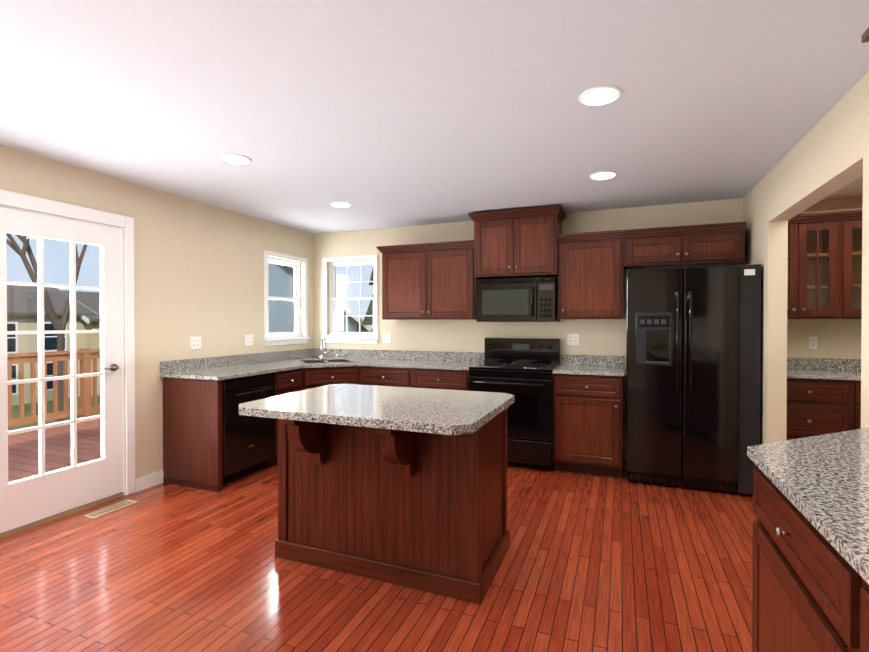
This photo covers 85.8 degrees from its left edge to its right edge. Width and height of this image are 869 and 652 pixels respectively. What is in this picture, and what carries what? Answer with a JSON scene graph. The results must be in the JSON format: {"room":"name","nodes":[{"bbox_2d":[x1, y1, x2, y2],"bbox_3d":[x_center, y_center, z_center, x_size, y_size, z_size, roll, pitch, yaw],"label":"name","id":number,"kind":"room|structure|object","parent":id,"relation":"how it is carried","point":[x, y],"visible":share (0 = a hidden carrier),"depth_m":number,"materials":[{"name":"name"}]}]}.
{"room":"kitchen","nodes":[
{"label":"kitchen","id":0,"kind":"room"},
{"bbox_2d":[0,145,313,478],"bbox_3d":[-2.821,0.101,2.720,0.120,2.440,7.020,0,1,22],"label":"wall","id":1,"kind":"structure","parent":0,"point":[198,268],"depth_m":4.03,"materials":[{"name":"paint"}]},
{"bbox_2d":[0,189,134,538],"bbox_3d":[-2.759,0.240,2.815,0.160,2.160,1.900,0,1,22],"label":"patio door","id":2,"kind":"structure","parent":1,"relation":"in","point":[43,497],"depth_m":3.30,"materials":[{"name":"white wood"}]},
{"bbox_2d":[135,470,163,491],"bbox_3d":[-0.631,1.280,1.707,4.704,0.100,6.498,0,1,22],"label":"baseboard","id":3,"kind":"structure","parent":1,"relation":"attached to","point":[148,481],"depth_m":3.79,"materials":[{"name":"white wood"}]},
{"bbox_2d":[190,336,200,349],"bbox_3d":[-2.152,0.152,4.220,0.008,0.115,0.115,0,1,22],"label":"electrical outlet","id":4,"kind":"object","parent":1,"relation":"attached to","point":[195,342],"visible":1,"depth_m":4.21,"materials":[{"name":"white plastic"}]},
{"bbox_2d":[245,335,252,345],"bbox_3d":[-1.911,0.147,4.823,0.008,0.115,0.115,0,1,22],"label":"electrical outlet","id":5,"kind":"object","parent":1,"relation":"attached to","point":[248,340],"visible":1,"depth_m":4.82,"materials":[{"name":"white plastic"}]},
{"bbox_2d":[263,250,309,345],"bbox_3d":[-1.734,-0.302,5.381,0.157,1.028,0.765,0,1,22],"label":"window","id":6,"kind":"structure","parent":1,"relation":"in","point":[297,338],"depth_m":5.45,"materials":[{"name":"white wood"}]},
{"bbox_2d":[0,461,757,651],"bbox_3d":[0.470,1.381,1.617,7.220,0.100,7.550,0,1,22],"label":"floor","id":7,"kind":"structure","parent":0,"point":[594,563],"depth_m":2.40,"materials":[{"name":"brown wood"}]},
{"bbox_2d":[84,499,137,518],"bbox_3d":[-2.317,1.312,3.359,0.110,0.006,0.320,0,1,22],"label":"floor vent","id":8,"kind":"object","parent":7,"relation":"in","point":[109,509],"visible":1,"depth_m":3.34,"materials":[{"name":"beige metal"}]},
{"bbox_2d":[222,374,274,484],"bbox_3d":[-1.819,0.877,4.119,0.631,0.862,0.595,0,1,22],"label":"dishwasher","id":9,"kind":"object","parent":7,"relation":"on","point":[248,444],"visible":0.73,"depth_m":3.96,"materials":[{"name":"black metal"}]},
{"bbox_2d":[223,368,314,466],"bbox_3d":[-1.634,0.866,4.620,0.674,0.876,0.455,0,1,22],"label":"base cabinet","id":10,"kind":"object","parent":7,"relation":"on","point":[289,381],"depth_m":4.47,"materials":[{"name":"brown wood"}]},
{"bbox_2d":[315,368,326,386],"bbox_3d":[-1.413,0.863,4.969,0.521,0.876,0.466,0,1,22],"label":"base cabinet","id":11,"kind":"object","parent":7,"relation":"on","point":[320,373],"depth_m":4.74,"materials":[{"name":"brown wood"}]},
{"bbox_2d":[327,366,354,384],"bbox_3d":[-0.933,0.861,5.175,0.467,0.876,0.521,0,1,22],"label":"base cabinet","id":12,"kind":"object","parent":7,"relation":"on","point":[335,375],"depth_m":4.82,"materials":[{"name":"brown wood"}]},
{"bbox_2d":[255,408,509,603],"bbox_3d":[-0.281,0.884,2.616,1.224,0.876,0.886,0,1,22],"label":"kitchen island","id":13,"kind":"object","parent":7,"relation":"on","point":[405,486],"depth_m":2.44,"materials":[{"name":"brown wood"}]},
{"bbox_2d":[239,384,514,435],"bbox_3d":[-0.278,0.426,2.593,1.280,0.040,0.965,0,1,22],"label":"island countertop","id":14,"kind":"structure","parent":13,"relation":"on","point":[436,412],"depth_m":2.35,"materials":[{"name":"grey stone"}]},
{"bbox_2d":[355,366,410,386],"bbox_3d":[-0.434,0.862,5.058,0.657,0.876,0.675,0,1,22],"label":"base cabinet","id":15,"kind":"object","parent":7,"relation":"on","point":[364,375],"depth_m":4.79,"materials":[{"name":"brown wood"}]},
{"bbox_2d":[160,337,623,380],"bbox_3d":[-0.229,0.362,4.203,3.592,0.451,2.102,0,1,22],"label":"countertop","id":16,"kind":"structure","parent":15,"relation":"on","point":[218,368],"depth_m":4.70,"materials":[{"name":"stone"}]},
{"bbox_2d":[411,368,468,390],"bbox_3d":[0.160,0.864,4.848,0.602,0.876,0.626,0,1,22],"label":"base cabinet","id":17,"kind":"object","parent":7,"relation":"on","point":[420,378],"depth_m":4.55,"materials":[{"name":"brown wood"}]},
{"bbox_2d":[469,338,560,468],"bbox_3d":[0.784,0.717,4.540,0.779,1.175,0.697,0,1,22],"label":"range","id":18,"kind":"object","parent":7,"relation":"on","point":[521,369],"visible":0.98,"depth_m":4.26,"materials":[{"name":"black metal"}]},
{"bbox_2d":[553,374,621,477],"bbox_3d":[1.433,0.869,4.340,0.572,0.876,0.626,0,1,22],"label":"base cabinet","id":19,"kind":"object","parent":7,"relation":"on","point":[587,424],"depth_m":4.06,"materials":[{"name":"brown wood"}]},
{"bbox_2d":[626,264,760,494],"bbox_3d":[2.138,0.419,3.980,0.940,1.780,0.749,0,1,22],"label":"refrigerator","id":20,"kind":"object","parent":7,"relation":"on","point":[693,354],"visible":1,"depth_m":3.68,"materials":[{"name":"black metal"}]},
{"bbox_2d":[752,468,840,651],"bbox_3d":[1.212,0.897,1.139,0.585,0.876,0.759,0,1,22],"label":"base cabinet","id":21,"kind":"object","parent":7,"relation":"on","point":[810,588],"depth_m":1.24,"materials":[{"name":"brown wood"}]},
{"bbox_2d":[747,427,868,583],"bbox_3d":[0.990,0.390,0.591,0.595,0.130,3.145,0,1,22],"label":"countertop","id":22,"kind":"structure","parent":21,"relation":"on","point":[821,483],"depth_m":1.27,"materials":[{"name":"stone"}]},
{"bbox_2d":[786,378,853,439],"bbox_3d":[3.130,0.871,4.060,0.560,0.876,0.626,0,1,22],"label":"base cabinet","id":23,"kind":"object","parent":7,"relation":"on","point":[815,407],"depth_m":3.75,"materials":[{"name":"brown wood"}]},
{"bbox_2d":[787,357,860,380],"bbox_3d":[3.685,0.361,3.829,1.760,0.130,0.636,0,1,22],"label":"countertop","id":24,"kind":"structure","parent":23,"relation":"on","point":[825,368],"depth_m":4.14,"materials":[{"name":"stone"}]},
{"bbox_2d":[840,556,868,651],"bbox_3d":[0.930,0.903,0.434,0.585,0.876,0.760,0,1,22],"label":"base cabinet","id":25,"kind":"object","parent":7,"relation":"on","point":[854,590],"depth_m":0.91,"materials":[{"name":"brown wood"}]},
{"bbox_2d":[854,381,860,428],"bbox_3d":[3.678,0.873,3.842,0.620,0.876,0.626,0,1,22],"label":"base cabinet","id":26,"kind":"object","parent":7,"relation":"on","point":[857,384],"depth_m":3.65,"materials":[{"name":"brown wood"}]},
{"bbox_2d":[0,0,868,233],"bbox_3d":[0.470,-1.159,1.595,7.220,0.100,7.550,0,1,22],"label":"ceiling","id":27,"kind":"structure","parent":0,"point":[377,114],"depth_m":2.28,"materials":[{"name":"paint"}]},
{"bbox_2d":[219,153,251,163],"bbox_3d":[-1.336,-1.119,3.140,0.204,0.008,0.204,0,1,22],"label":"recessed light","id":28,"kind":"object","parent":27,"relation":"in","point":[232,158],"visible":0.98,"depth_m":3.11,"materials":[{"name":"white"}]},
{"bbox_2d":[330,201,351,206],"bbox_3d":[-0.873,-1.129,4.354,0.204,0.008,0.204,0,1,22],"label":"recessed light","id":29,"kind":"object","parent":27,"relation":"in","point":[340,204],"visible":1,"depth_m":4.33,"materials":[{"name":"white glass"}]},
{"bbox_2d":[578,85,622,105],"bbox_3d":[0.802,-1.111,2.265,0.204,0.008,0.204,0,1,22],"label":"recessed light","id":30,"kind":"object","parent":27,"relation":"in","point":[601,95],"visible":1,"depth_m":2.25,"materials":[{"name":"white"}]},
{"bbox_2d":[589,171,617,179],"bbox_3d":[1.260,-1.122,3.493,0.204,0.008,0.204,0,1,22],"label":"recessed light","id":31,"kind":"object","parent":27,"relation":"in","point":[602,175],"visible":0.98,"depth_m":3.47,"materials":[{"name":"white"}]},
{"bbox_2d":[861,27,868,42],"bbox_3d":[1.095,-0.443,0.539,0.366,0.765,1.590,0,1,22],"label":"ceiling fan","id":32,"kind":"object","parent":27,"relation":"hanging from","point":[865,37],"visible":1,"depth_m":1.32,"materials":[{"name":"brown wood"}]},
{"bbox_2d":[314,198,861,460],"bbox_3d":[1.567,0.082,4.816,6.478,2.440,0.367,0,1,22],"label":"wall","id":33,"kind":"structure","parent":0,"point":[605,337],"depth_m":4.56,"materials":[{"name":"paint"}]},
{"bbox_2d":[321,255,378,343],"bbox_3d":[-1.004,-0.315,5.683,0.795,1.048,0.157,0,1,22],"label":"window","id":34,"kind":"structure","parent":33,"relation":"in","point":[359,337],"depth_m":5.70,"materials":[{"name":"white wood"}]},
{"bbox_2d":[383,333,391,342],"bbox_3d":[-0.554,0.141,5.460,0.115,0.115,0.008,0,1,22],"label":"electrical outlet","id":35,"kind":"object","parent":33,"relation":"attached to","point":[387,338],"visible":1,"depth_m":5.46,"materials":[{"name":"white plastic"}]},
{"bbox_2d":[377,240,477,319],"bbox_3d":[-0.050,-0.468,5.059,1.110,0.795,0.366,0,1,22],"label":"upper cabinet","id":36,"kind":"object","parent":33,"relation":"attached to","point":[431,281],"visible":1,"depth_m":4.90,"materials":[{"name":"brown wood"}]},
{"bbox_2d":[468,205,565,278],"bbox_3d":[0.831,-0.802,4.672,0.896,0.630,0.426,0,1,22],"label":"upper cabinet","id":37,"kind":"object","parent":33,"relation":"attached to","point":[518,243],"visible":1,"depth_m":4.50,"materials":[{"name":"brown wood"}]},
{"bbox_2d":[477,277,559,321],"bbox_3d":[0.836,-0.252,4.663,0.760,0.420,0.446,0,1,22],"label":"microwave","id":38,"kind":"object","parent":37,"relation":"attached to","point":[534,299],"visible":1,"depth_m":4.48,"materials":[{"name":"black metal"}]},
{"bbox_2d":[567,334,578,344],"bbox_3d":[1.387,0.133,4.685,0.115,0.115,0.008,0,1,22],"label":"electrical outlet","id":39,"kind":"object","parent":33,"relation":"attached to","point":[572,339],"visible":1,"depth_m":4.68,"materials":[{"name":"white plastic"}]},
{"bbox_2d":[557,230,623,318],"bbox_3d":[1.485,-0.462,4.446,0.575,0.795,0.366,0,1,22],"label":"upper cabinet","id":40,"kind":"object","parent":33,"relation":"attached to","point":[590,275],"visible":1,"depth_m":4.30,"materials":[{"name":"brown wood"}]},
{"bbox_2d":[623,222,745,269],"bbox_3d":[2.186,-0.697,4.165,0.930,0.320,0.366,0,1,22],"label":"upper cabinet","id":41,"kind":"object","parent":33,"relation":"attached to","point":[720,244],"visible":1,"depth_m":4.02,"materials":[{"name":"brown wood"}]},
{"bbox_2d":[743,72,868,444],"bbox_3d":[1.603,0.115,1.154,0.120,2.440,7.390,0,1,22],"label":"wall","id":42,"kind":"structure","parent":0,"point":[827,155],"depth_m":3.06,"materials":[{"name":"paint"}]},
{"bbox_2d":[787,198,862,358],"bbox_3d":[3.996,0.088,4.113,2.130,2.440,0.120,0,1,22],"label":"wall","id":43,"kind":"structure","parent":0,"point":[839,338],"depth_m":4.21,"materials":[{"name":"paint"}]},
{"bbox_2d":[808,336,817,348],"bbox_3d":[3.446,0.152,4.261,0.070,0.115,0.008,0,1,22],"label":"outlet","id":44,"kind":"object","parent":43,"relation":"attached to","point":[812,342],"visible":1,"depth_m":4.26,"materials":[{"name":"white plastic"}]},
{"label":"outside","id":45,"kind":"structure","parent":0,"visible":0},
{"bbox_2d":[7,348,100,481],"bbox_3d":[-4.292,0.887,3.741,3.357,1.090,5.863,0,1,22],"label":"deck","id":46,"kind":"object","parent":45,"point":[59,462],"depth_m":5.81,"materials":[{"name":"brown wood"}]},
{"bbox_2d":[8,395,100,430],"bbox_3d":[-14.075,3.708,32.343,130.000,0.100,130.000,0,1,22],"label":"ground","id":47,"kind":"structure","parent":45,"point":[15,414],"depth_m":20.35,"materials":[{"name":"green"}]},
{"bbox_2d":[6,233,87,421],"bbox_3d":[-13.604,-2.016,13.265,7.206,11.687,6.834,0,1,22],"label":"bare tree","id":48,"kind":"object","parent":47,"relation":"on","point":[54,320],"depth_m":12.69,"materials":[{"name":"brown plant"}]},
{"bbox_2d":[7,263,371,405],"bbox_3d":[-9.833,0.130,22.004,33.220,7.240,38.740,0,1,22],"label":"houses","id":49,"kind":"structure","parent":47,"relation":"on","point":[94,320],"depth_m":22.66,"materials":[{"name":"beige"}]},
{"bbox_2d":[362,269,372,331],"bbox_3d":[-1.157,-1.010,16.378,2.479,9.618,5.713,0,1,11],"label":"evergreen tree","id":50,"kind":"object","parent":47,"relation":"on","point":[368,320],"depth_m":14.38,"materials":[{"name":"green plant"}]}
]}

